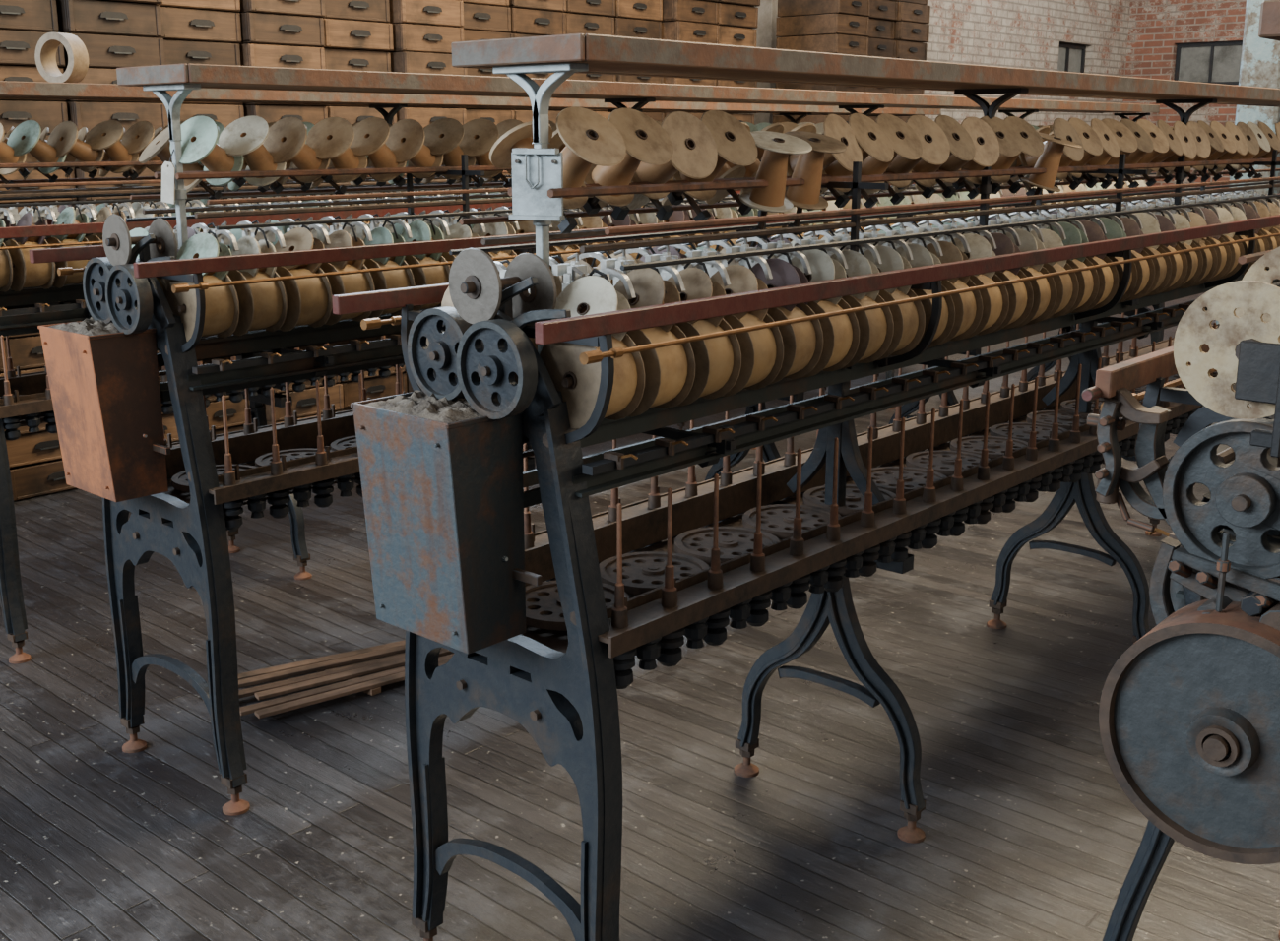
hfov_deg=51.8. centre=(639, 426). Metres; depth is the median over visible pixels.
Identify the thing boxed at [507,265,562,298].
bobbin
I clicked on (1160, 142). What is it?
spool
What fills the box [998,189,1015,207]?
bobbin
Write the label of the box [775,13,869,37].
crate
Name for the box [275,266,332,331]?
drum
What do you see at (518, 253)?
drum
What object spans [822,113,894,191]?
spool
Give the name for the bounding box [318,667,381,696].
batten
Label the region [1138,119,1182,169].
spool
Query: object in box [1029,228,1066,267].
bobbin
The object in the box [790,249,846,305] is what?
bobbin
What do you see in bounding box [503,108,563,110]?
crate
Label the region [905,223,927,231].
bobbin
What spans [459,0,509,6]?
crate
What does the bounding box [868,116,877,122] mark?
crate
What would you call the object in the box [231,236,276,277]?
bobbin
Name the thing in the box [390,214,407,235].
bobbin
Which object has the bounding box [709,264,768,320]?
bobbin
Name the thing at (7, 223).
bobbin
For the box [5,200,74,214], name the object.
crate
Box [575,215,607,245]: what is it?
bobbin
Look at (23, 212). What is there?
bobbin
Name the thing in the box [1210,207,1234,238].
bobbin
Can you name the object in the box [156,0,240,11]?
crate
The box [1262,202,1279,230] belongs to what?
bobbin
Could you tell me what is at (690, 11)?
crate
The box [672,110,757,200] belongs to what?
spool
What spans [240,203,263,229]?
bobbin
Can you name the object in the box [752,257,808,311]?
bobbin
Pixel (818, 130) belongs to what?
spool
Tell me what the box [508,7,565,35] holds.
crate
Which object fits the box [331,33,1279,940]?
machine
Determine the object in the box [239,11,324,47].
crate
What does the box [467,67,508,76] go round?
crate
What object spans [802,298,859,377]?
drum
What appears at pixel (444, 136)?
spool
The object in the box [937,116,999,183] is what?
spool
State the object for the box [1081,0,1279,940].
machine
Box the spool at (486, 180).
[483,170,503,183]
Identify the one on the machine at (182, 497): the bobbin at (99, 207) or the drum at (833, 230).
the drum at (833, 230)
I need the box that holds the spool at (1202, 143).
[1163,121,1211,171]
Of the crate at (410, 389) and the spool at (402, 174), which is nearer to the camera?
the spool at (402, 174)
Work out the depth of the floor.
3.16 m
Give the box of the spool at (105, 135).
[85,120,138,173]
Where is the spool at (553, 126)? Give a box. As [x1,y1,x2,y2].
[548,120,557,132]
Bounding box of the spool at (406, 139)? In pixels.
[384,119,443,178]
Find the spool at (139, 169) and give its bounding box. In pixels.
[119,128,147,175]
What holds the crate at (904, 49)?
on the crate
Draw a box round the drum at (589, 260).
[577,243,614,267]
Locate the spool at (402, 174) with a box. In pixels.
[366,155,408,185]
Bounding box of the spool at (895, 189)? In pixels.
[893,180,913,192]
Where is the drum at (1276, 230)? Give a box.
[1265,227,1279,269]
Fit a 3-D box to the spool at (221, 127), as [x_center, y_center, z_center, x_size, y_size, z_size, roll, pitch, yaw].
[-1.396,-0.922,4.342,0.120,0.160,0.161,3,13,15]
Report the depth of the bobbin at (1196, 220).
3.84 m
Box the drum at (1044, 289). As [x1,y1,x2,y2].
[1010,266,1056,328]
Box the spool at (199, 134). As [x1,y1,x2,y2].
[170,116,243,186]
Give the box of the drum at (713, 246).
[688,232,721,252]
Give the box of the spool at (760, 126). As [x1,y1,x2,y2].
[755,122,770,130]
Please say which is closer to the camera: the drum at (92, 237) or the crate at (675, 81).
the drum at (92, 237)
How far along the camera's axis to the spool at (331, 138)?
3.19 m
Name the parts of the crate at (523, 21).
handle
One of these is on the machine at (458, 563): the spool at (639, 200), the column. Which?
the spool at (639, 200)
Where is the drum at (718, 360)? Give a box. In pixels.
[675,319,741,406]
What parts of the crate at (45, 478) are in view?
handle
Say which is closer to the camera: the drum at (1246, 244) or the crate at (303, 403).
the drum at (1246, 244)
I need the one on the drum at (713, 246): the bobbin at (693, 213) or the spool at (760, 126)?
the bobbin at (693, 213)
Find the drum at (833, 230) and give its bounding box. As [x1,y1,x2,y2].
[823,221,850,236]
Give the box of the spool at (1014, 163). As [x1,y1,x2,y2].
[990,159,1017,184]
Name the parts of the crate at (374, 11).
handle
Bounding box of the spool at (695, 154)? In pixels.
[631,111,717,198]
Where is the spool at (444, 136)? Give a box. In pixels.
[423,118,475,179]
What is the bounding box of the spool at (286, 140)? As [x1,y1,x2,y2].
[262,117,329,183]
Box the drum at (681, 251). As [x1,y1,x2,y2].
[661,234,697,254]
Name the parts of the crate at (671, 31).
handle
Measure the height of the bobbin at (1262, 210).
0.123 m
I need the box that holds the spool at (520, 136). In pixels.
[489,121,552,168]
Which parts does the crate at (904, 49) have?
handle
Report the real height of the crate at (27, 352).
0.131 m
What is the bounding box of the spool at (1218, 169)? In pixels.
[1214,167,1223,173]
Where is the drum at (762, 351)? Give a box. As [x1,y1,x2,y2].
[722,313,783,396]
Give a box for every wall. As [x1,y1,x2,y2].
[3,0,1130,135]
[1121,0,1246,197]
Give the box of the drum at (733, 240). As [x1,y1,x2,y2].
[711,231,741,249]
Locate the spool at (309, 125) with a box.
[302,122,314,143]
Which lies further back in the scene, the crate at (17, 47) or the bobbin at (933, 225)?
the crate at (17, 47)
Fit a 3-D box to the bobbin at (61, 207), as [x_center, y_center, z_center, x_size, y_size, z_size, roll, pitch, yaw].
[-1.793,-0.641,4.137,0.114,0.124,0.089,12,17,42]
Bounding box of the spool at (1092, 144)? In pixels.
[1056,117,1102,179]
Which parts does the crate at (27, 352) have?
handle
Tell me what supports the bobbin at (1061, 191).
on the drum
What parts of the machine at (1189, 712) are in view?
bobbin rail, guide rod, guide rail, frame, thread rod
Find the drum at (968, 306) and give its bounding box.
[937,278,982,345]
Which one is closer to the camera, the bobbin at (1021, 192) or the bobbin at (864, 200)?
the bobbin at (864, 200)
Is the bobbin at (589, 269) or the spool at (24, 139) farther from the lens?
the spool at (24, 139)
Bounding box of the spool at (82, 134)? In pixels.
[77,127,110,177]
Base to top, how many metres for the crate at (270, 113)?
0.131 m
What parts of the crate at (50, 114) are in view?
handle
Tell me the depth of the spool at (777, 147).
2.45 m
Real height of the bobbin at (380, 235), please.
0.123 m
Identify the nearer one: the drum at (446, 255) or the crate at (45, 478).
the drum at (446, 255)
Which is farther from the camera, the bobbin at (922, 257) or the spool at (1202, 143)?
the spool at (1202, 143)
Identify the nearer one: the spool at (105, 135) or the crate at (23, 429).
the spool at (105, 135)
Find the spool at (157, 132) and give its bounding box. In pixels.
[152,127,162,139]
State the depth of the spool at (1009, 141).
3.15 m
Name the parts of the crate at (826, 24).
handle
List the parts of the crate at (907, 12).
handle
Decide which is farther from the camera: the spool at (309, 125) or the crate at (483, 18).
the crate at (483, 18)
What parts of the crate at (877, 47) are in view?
handle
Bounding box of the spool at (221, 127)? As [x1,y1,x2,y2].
[214,121,224,144]
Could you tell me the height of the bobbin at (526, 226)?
0.121 m
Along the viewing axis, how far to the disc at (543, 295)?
2.03 m
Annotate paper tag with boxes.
[161,148,175,203]
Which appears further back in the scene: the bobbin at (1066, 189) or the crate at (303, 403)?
the crate at (303, 403)
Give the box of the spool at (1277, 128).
[1252,123,1279,166]
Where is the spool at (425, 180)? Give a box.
[421,174,436,184]
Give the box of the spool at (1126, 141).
[1086,118,1137,178]
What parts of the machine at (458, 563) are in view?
guide rod, frame, guide rail, lifting rod, guide rail, post plate, shelf post, bobbin rail, thread rod, thread rod, thread rod, spindle rail, guide rail, thread rod, guide rail, bobbin rail, thread rod, spindle rail, guide rod, thread rod, guide rail, thread rod, thread rod, shelf post, shelf post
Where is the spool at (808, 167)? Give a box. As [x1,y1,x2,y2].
[784,130,847,209]
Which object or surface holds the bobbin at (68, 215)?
on the drum at (77, 278)
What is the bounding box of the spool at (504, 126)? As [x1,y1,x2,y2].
[496,119,522,175]
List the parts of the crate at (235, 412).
handle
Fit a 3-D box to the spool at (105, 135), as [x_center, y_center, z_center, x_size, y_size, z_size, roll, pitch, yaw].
[-1.633,-0.865,4.084,0.120,0.161,0.162,3,13,12]
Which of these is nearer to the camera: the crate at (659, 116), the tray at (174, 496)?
the tray at (174, 496)
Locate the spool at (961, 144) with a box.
[911,115,975,187]
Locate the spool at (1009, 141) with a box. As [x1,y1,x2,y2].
[960,116,1022,185]
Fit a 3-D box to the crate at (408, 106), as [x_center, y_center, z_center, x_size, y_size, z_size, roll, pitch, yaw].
[-1.244,-1.743,6.942,0.529,0.131,0.408,11,17,41]
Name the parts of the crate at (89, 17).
handle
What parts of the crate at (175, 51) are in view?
handle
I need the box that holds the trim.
[749,0,780,125]
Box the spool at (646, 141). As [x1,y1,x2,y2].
[583,108,673,206]
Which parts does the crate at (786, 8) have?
handle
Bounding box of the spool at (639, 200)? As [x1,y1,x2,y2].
[626,193,649,209]
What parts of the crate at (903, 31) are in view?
handle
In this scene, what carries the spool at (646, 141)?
on the machine at (458, 563)
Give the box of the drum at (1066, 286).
[1041,262,1078,320]
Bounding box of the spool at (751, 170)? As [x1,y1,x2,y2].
[725,122,760,194]
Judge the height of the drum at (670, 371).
0.148 m
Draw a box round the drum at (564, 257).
[549,244,586,263]
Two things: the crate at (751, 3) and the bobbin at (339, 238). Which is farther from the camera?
the crate at (751, 3)
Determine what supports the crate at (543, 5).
on the crate at (523, 21)
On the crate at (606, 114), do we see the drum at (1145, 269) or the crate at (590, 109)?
the crate at (590, 109)
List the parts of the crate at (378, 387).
handle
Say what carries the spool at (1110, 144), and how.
on the machine at (458, 563)
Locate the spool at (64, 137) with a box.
[47,121,104,172]
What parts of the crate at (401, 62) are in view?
handle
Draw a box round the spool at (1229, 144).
[1192,120,1236,171]
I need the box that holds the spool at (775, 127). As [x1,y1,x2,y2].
[757,122,788,190]
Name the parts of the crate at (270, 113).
handle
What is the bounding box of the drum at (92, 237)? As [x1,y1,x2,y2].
[86,234,103,246]
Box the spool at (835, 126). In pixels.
[786,113,862,176]
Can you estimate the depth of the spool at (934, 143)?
2.89 m
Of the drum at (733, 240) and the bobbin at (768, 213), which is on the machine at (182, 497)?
the drum at (733, 240)
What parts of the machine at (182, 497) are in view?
bobbin rail, guide rod, guide rail, shelf post, frame, spindle rail, lifting rod, guide rail, guide rail, spindle rail, guide rail, guide rail, lifting rod, thread rod, thread rod, thread rod, thread rod, thread rod, guide rod, thread rod, thread rod, shelf post, bobbin rail, thread rod, shelf post, shelf post, frame, shelf post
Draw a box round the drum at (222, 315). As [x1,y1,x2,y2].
[166,274,239,341]
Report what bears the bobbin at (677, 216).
on the drum at (681, 251)
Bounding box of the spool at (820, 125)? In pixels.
[816,122,824,133]
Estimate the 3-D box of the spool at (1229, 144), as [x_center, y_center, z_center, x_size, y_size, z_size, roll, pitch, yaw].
[1.848,-0.912,4.290,0.163,0.161,0.125,11,17,41]
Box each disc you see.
[102,213,131,266]
[147,218,177,259]
[448,248,502,323]
[504,253,557,326]
[1173,280,1279,419]
[1234,246,1279,322]
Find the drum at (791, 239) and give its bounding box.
[781,224,808,242]
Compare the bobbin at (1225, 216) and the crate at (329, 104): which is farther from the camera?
the crate at (329, 104)
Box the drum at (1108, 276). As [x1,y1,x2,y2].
[1080,256,1118,312]
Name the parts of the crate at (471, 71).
handle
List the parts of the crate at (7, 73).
handle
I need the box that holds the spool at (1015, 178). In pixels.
[1002,155,1025,186]
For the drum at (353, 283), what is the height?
0.147 m
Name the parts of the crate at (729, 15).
handle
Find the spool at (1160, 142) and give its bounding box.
[1125,119,1168,175]
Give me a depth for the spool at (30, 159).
4.00 m
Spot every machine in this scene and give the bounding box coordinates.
[0,80,943,664]
[29,63,1175,816]
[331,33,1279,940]
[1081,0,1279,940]
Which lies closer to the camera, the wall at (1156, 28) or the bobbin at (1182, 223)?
the bobbin at (1182, 223)
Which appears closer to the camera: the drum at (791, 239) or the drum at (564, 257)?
the drum at (564, 257)
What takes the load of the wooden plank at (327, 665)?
on the batten
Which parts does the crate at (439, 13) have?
handle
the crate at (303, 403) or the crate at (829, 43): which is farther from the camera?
the crate at (829, 43)
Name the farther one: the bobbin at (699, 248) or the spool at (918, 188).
the spool at (918, 188)
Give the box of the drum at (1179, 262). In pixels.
[1152,244,1187,295]
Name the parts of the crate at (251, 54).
handle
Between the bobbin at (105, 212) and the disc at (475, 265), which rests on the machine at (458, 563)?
the disc at (475, 265)
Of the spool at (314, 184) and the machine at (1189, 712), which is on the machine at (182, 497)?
the spool at (314, 184)
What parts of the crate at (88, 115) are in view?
handle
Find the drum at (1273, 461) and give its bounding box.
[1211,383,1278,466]
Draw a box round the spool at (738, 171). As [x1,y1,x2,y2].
[704,163,746,204]
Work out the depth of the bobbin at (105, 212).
3.96 m
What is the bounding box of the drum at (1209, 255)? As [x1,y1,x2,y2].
[1182,238,1216,288]
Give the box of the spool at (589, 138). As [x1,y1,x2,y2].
[555,107,626,208]
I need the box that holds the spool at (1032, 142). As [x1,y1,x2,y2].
[990,116,1044,183]
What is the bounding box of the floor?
[0,292,1279,940]
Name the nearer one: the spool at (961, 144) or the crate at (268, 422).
the spool at (961, 144)
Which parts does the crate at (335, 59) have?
handle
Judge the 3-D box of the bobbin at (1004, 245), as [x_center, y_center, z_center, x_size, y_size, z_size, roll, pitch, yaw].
[0.802,-0.376,2.986,0.114,0.123,0.095,12,17,42]
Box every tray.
[18,416,45,423]
[162,446,355,505]
[520,398,1076,653]
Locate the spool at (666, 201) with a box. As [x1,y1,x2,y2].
[661,179,685,205]
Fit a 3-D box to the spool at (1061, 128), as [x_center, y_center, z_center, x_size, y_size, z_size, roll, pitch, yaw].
[1.066,-0.721,3.430,0.160,0.157,0.125,10,16,39]
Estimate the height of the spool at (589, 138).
0.163 m
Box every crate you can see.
[0,0,59,32]
[0,29,64,66]
[0,65,65,101]
[0,100,67,134]
[0,168,76,203]
[0,332,40,339]
[0,334,45,372]
[0,367,45,377]
[3,422,47,435]
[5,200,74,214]
[5,430,62,468]
[9,458,76,501]
[56,0,162,37]
[58,33,165,68]
[60,67,162,103]
[66,101,167,133]
[67,200,159,207]
[73,167,161,200]
[97,0,162,4]
[146,101,243,104]
[155,6,241,43]
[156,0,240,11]
[162,413,179,442]
[163,39,240,65]
[167,104,244,127]
[205,398,250,430]
[206,394,229,401]
[209,425,243,435]
[228,102,328,106]
[233,0,324,17]
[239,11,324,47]
[239,43,324,68]
[243,105,327,125]
[261,376,340,392]
[262,383,343,421]
[266,409,344,425]
[307,104,369,107]
[321,0,389,22]
[323,18,393,51]
[323,48,390,71]
[326,106,396,124]
[339,372,407,408]
[340,365,406,382]
[383,23,463,54]
[385,0,463,27]
[389,51,467,75]
[396,107,466,127]
[406,373,414,392]
[407,106,463,108]
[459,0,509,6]
[462,2,511,32]
[463,29,513,41]
[463,107,514,109]
[465,109,513,125]
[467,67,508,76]
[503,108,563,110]
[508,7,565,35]
[509,0,566,11]
[512,33,541,37]
[513,110,560,123]
[524,72,568,79]
[555,109,607,111]
[561,0,615,16]
[565,12,614,35]
[568,72,616,81]
[594,111,610,119]
[610,0,662,21]
[614,17,661,39]
[615,74,663,83]
[642,110,663,112]
[642,112,664,122]
[661,0,717,24]
[661,20,718,44]
[663,77,716,85]
[663,111,703,113]
[663,112,703,119]
[698,0,719,1]
[701,112,754,113]
[715,0,760,6]
[716,2,758,28]
[716,79,757,87]
[718,25,756,47]
[728,113,754,124]
[771,113,850,115]
[772,115,849,124]
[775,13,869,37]
[775,34,868,56]
[775,82,867,92]
[777,0,870,17]
[866,18,895,40]
[866,87,895,93]
[867,37,895,58]
[868,0,897,20]
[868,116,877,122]
[872,114,925,116]
[892,1,930,23]
[893,21,929,42]
[895,0,927,4]
[895,88,924,94]
[896,40,927,61]
[896,116,909,122]
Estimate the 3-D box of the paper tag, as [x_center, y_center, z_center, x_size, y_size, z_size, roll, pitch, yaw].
[-1.039,-0.554,2.918,0.045,0.122,0.020,6,14,24]
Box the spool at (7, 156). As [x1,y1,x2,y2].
[0,123,26,175]
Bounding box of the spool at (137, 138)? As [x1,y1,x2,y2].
[121,121,161,171]
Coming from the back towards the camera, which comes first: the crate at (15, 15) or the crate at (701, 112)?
the crate at (701, 112)
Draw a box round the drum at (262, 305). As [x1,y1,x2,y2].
[227,269,287,335]
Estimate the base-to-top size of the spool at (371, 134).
0.161 m
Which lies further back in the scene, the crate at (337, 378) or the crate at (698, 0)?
the crate at (698, 0)
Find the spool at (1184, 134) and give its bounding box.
[1150,121,1196,171]
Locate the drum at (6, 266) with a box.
[0,242,12,292]
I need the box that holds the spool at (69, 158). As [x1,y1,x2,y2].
[39,127,77,177]
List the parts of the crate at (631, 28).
handle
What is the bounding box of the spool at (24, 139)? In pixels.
[6,120,65,174]
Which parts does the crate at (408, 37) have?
handle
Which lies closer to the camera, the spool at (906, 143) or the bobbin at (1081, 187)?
the spool at (906, 143)
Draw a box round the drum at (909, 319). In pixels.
[876,289,925,360]
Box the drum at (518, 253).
[513,251,552,269]
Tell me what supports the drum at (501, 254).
on the machine at (182, 497)
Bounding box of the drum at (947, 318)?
[909,284,955,351]
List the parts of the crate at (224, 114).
handle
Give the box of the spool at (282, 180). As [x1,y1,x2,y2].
[243,156,293,186]
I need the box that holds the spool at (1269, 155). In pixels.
[1262,122,1279,167]
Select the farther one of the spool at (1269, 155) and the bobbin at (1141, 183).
the bobbin at (1141, 183)
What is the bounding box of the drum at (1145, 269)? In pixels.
[1121,250,1154,302]
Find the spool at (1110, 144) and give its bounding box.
[1070,118,1120,178]
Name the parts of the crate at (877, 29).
handle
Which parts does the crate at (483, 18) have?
handle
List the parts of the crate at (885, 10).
handle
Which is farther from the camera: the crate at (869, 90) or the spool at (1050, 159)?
the crate at (869, 90)
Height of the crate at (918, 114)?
0.131 m
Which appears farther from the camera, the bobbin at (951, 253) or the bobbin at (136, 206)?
the bobbin at (136, 206)
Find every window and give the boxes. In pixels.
[1057,43,1086,72]
[1174,41,1242,85]
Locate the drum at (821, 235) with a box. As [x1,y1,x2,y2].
[802,223,830,240]
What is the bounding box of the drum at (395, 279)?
[364,258,415,319]
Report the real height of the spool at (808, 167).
0.148 m
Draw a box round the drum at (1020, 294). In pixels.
[991,269,1033,332]
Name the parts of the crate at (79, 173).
handle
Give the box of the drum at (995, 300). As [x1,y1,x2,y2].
[962,273,1009,339]
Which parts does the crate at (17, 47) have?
handle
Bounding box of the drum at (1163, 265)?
[1138,246,1171,298]
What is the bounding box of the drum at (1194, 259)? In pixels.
[1172,242,1203,290]
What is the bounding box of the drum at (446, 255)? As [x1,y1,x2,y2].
[441,252,455,268]
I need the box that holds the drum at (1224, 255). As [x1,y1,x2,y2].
[1205,237,1231,282]
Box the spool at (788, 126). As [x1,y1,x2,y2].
[780,122,799,133]
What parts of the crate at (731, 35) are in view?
handle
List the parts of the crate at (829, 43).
handle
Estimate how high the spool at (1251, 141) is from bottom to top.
0.157 m
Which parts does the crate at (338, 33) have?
handle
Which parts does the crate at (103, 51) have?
handle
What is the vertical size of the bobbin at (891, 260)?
0.123 m
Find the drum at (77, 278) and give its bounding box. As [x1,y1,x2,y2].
[46,237,91,288]
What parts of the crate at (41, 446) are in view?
handle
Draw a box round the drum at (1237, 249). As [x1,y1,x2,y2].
[1215,234,1244,280]
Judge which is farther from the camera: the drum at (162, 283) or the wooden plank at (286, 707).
the wooden plank at (286, 707)
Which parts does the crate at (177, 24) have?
handle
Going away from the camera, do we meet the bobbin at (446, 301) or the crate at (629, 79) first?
the bobbin at (446, 301)
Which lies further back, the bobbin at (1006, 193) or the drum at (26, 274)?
the bobbin at (1006, 193)
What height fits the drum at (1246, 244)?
0.148 m
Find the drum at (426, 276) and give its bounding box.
[404,255,449,311]
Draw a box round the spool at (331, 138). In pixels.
[306,117,367,183]
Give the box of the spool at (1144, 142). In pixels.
[1106,118,1153,176]
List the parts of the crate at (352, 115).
handle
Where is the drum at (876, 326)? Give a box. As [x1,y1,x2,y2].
[840,294,894,369]
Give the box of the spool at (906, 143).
[861,113,922,191]
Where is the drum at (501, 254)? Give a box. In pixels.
[485,250,516,274]
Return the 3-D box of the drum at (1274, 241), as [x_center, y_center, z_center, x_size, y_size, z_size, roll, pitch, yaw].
[1.996,-0.580,4.296,0.148,0.148,0.093,11,17,40]
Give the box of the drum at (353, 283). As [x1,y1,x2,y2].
[319,262,375,324]
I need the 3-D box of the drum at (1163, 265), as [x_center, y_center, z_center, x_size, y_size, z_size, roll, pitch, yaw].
[1.359,-0.424,3.595,0.148,0.148,0.093,11,17,40]
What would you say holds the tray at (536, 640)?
on the machine at (458, 563)
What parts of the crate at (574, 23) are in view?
handle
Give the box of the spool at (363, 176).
[350,156,371,186]
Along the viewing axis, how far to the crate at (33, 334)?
5.43 m
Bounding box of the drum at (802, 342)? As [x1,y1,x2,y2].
[767,303,823,383]
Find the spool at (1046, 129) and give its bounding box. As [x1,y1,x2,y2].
[1036,125,1057,179]
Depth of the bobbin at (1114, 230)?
3.39 m
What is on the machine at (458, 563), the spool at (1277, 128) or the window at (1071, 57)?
the spool at (1277, 128)
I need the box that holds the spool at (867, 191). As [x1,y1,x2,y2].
[864,189,879,194]
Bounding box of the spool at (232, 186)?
[197,127,248,191]
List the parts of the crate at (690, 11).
handle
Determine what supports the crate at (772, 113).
on the crate at (815, 119)
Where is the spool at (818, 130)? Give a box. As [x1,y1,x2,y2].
[797,122,822,134]
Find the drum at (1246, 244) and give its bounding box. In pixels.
[1224,235,1257,278]
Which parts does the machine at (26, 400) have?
frame, guide rail, bobbin rail, lifting rod, lifting rod, guide rail, guide rail, guide rail, holder rail, thread rod, spindle rail, thread rod, spindle rail, guide rod, thread rod, thread rod, thread rod, thread rod, thread rod, shelf post, bobbin rail, shelf post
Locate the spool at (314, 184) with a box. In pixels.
[304,124,323,189]
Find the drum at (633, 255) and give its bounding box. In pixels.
[607,240,642,259]
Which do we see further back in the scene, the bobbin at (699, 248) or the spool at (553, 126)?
the spool at (553, 126)
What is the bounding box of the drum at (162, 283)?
[156,277,167,297]
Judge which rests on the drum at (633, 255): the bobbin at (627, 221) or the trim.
the bobbin at (627, 221)
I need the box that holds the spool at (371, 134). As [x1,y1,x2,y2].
[349,117,406,182]
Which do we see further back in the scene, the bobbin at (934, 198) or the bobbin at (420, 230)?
the bobbin at (934, 198)
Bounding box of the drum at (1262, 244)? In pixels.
[1242,231,1269,274]
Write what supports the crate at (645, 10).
on the crate at (631, 28)
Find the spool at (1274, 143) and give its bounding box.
[1240,121,1279,168]
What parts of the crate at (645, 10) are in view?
handle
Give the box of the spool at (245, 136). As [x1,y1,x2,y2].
[218,115,286,186]
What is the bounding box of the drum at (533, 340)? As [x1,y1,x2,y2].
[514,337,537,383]
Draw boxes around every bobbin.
[0,214,10,227]
[0,219,5,247]
[11,212,48,244]
[15,206,47,225]
[51,204,71,224]
[51,206,88,242]
[88,203,108,222]
[92,206,126,237]
[125,201,141,218]
[129,227,148,258]
[134,205,164,217]
[164,200,175,216]
[171,211,200,231]
[176,233,232,280]
[177,227,202,253]
[199,198,209,204]
[199,203,232,230]
[226,228,243,252]
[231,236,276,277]
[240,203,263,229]
[270,219,289,246]
[274,227,324,272]
[297,199,326,224]
[315,223,329,243]
[322,230,365,269]
[326,198,355,206]
[350,223,370,241]
[357,197,383,222]
[363,227,405,265]
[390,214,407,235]
[401,220,444,260]
[432,220,444,232]
[435,193,461,201]
[441,286,453,307]
[443,223,479,256]
[471,215,515,255]
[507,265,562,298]
[510,220,535,234]
[549,220,578,250]
[551,275,630,340]
[559,258,605,281]
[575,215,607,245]
[596,253,644,286]
[601,214,636,242]
[613,267,680,332]
[629,212,663,240]
[639,246,687,261]
[655,204,690,237]
[667,267,726,326]
[683,208,714,234]
[684,247,715,270]
[705,207,738,233]
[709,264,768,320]
[719,243,741,265]
[729,206,758,217]
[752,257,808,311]
[755,236,792,248]
[766,211,781,229]
[781,206,803,225]
[790,236,811,246]
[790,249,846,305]
[803,209,823,225]
[820,233,842,243]
[821,195,842,223]
[830,250,879,300]
[842,198,861,221]
[860,198,879,220]
[863,246,911,294]
[876,196,896,218]
[878,226,900,236]
[889,195,913,216]
[896,243,941,267]
[905,190,930,215]
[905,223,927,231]
[926,241,969,284]
[929,193,945,214]
[932,222,951,228]
[938,192,959,212]
[949,233,995,278]
[955,220,974,227]
[956,192,973,211]
[982,232,1021,274]
[989,192,1002,208]
[996,213,1019,222]
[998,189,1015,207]
[1005,229,1045,271]
[1014,188,1025,195]
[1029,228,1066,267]
[1042,189,1051,204]
[1045,222,1088,262]
[1053,185,1063,203]
[1059,181,1076,201]
[1072,220,1107,259]
[1073,180,1087,200]
[1086,186,1097,200]
[1092,217,1126,239]
[1095,183,1107,198]
[1107,182,1115,189]
[1112,217,1144,254]
[1124,212,1160,250]
[1136,180,1147,195]
[1154,214,1177,248]
[1164,213,1192,245]
[1179,211,1207,243]
[1190,207,1221,240]
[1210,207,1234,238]
[1222,205,1246,236]
[1231,203,1260,234]
[1245,201,1272,231]
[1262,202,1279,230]
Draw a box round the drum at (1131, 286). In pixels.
[1106,256,1137,303]
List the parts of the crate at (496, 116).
handle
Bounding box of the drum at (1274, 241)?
[1259,228,1279,268]
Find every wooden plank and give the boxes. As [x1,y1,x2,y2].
[238,640,405,680]
[238,644,405,688]
[238,647,443,699]
[239,653,453,715]
[254,659,449,718]
[255,647,453,700]
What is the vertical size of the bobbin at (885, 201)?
0.123 m
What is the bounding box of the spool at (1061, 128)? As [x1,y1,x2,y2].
[1019,118,1084,166]
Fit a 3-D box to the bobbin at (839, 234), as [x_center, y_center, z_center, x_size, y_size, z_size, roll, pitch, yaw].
[0.445,-0.375,2.982,0.114,0.124,0.087,11,17,42]
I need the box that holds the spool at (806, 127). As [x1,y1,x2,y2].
[789,123,828,194]
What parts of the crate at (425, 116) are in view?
handle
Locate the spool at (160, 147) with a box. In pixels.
[138,127,203,192]
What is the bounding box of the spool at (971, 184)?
[964,179,974,188]
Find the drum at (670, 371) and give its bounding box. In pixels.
[626,323,695,416]
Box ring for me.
[34,32,88,82]
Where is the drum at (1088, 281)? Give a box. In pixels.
[1061,257,1099,316]
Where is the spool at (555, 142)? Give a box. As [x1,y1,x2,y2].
[547,129,608,211]
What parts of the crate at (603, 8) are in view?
handle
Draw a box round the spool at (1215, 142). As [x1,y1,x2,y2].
[1183,120,1223,172]
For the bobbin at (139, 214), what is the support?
on the drum
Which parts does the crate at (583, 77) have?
handle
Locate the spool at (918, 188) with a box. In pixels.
[914,181,937,191]
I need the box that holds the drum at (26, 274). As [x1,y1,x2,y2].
[4,239,55,291]
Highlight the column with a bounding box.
[1216,0,1279,324]
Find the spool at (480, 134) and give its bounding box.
[458,118,502,178]
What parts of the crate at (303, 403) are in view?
handle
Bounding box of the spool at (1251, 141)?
[1216,121,1259,168]
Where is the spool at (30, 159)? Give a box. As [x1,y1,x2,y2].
[1,126,38,180]
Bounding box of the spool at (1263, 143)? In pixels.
[1228,121,1270,169]
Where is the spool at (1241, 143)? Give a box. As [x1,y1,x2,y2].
[1204,121,1247,169]
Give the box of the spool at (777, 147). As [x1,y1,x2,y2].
[739,130,812,212]
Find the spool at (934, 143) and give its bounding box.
[884,114,950,188]
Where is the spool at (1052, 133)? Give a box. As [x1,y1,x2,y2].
[1044,131,1073,182]
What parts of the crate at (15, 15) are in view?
handle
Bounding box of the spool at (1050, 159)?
[1020,131,1082,191]
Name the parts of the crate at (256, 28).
handle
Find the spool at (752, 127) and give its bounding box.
[744,122,758,131]

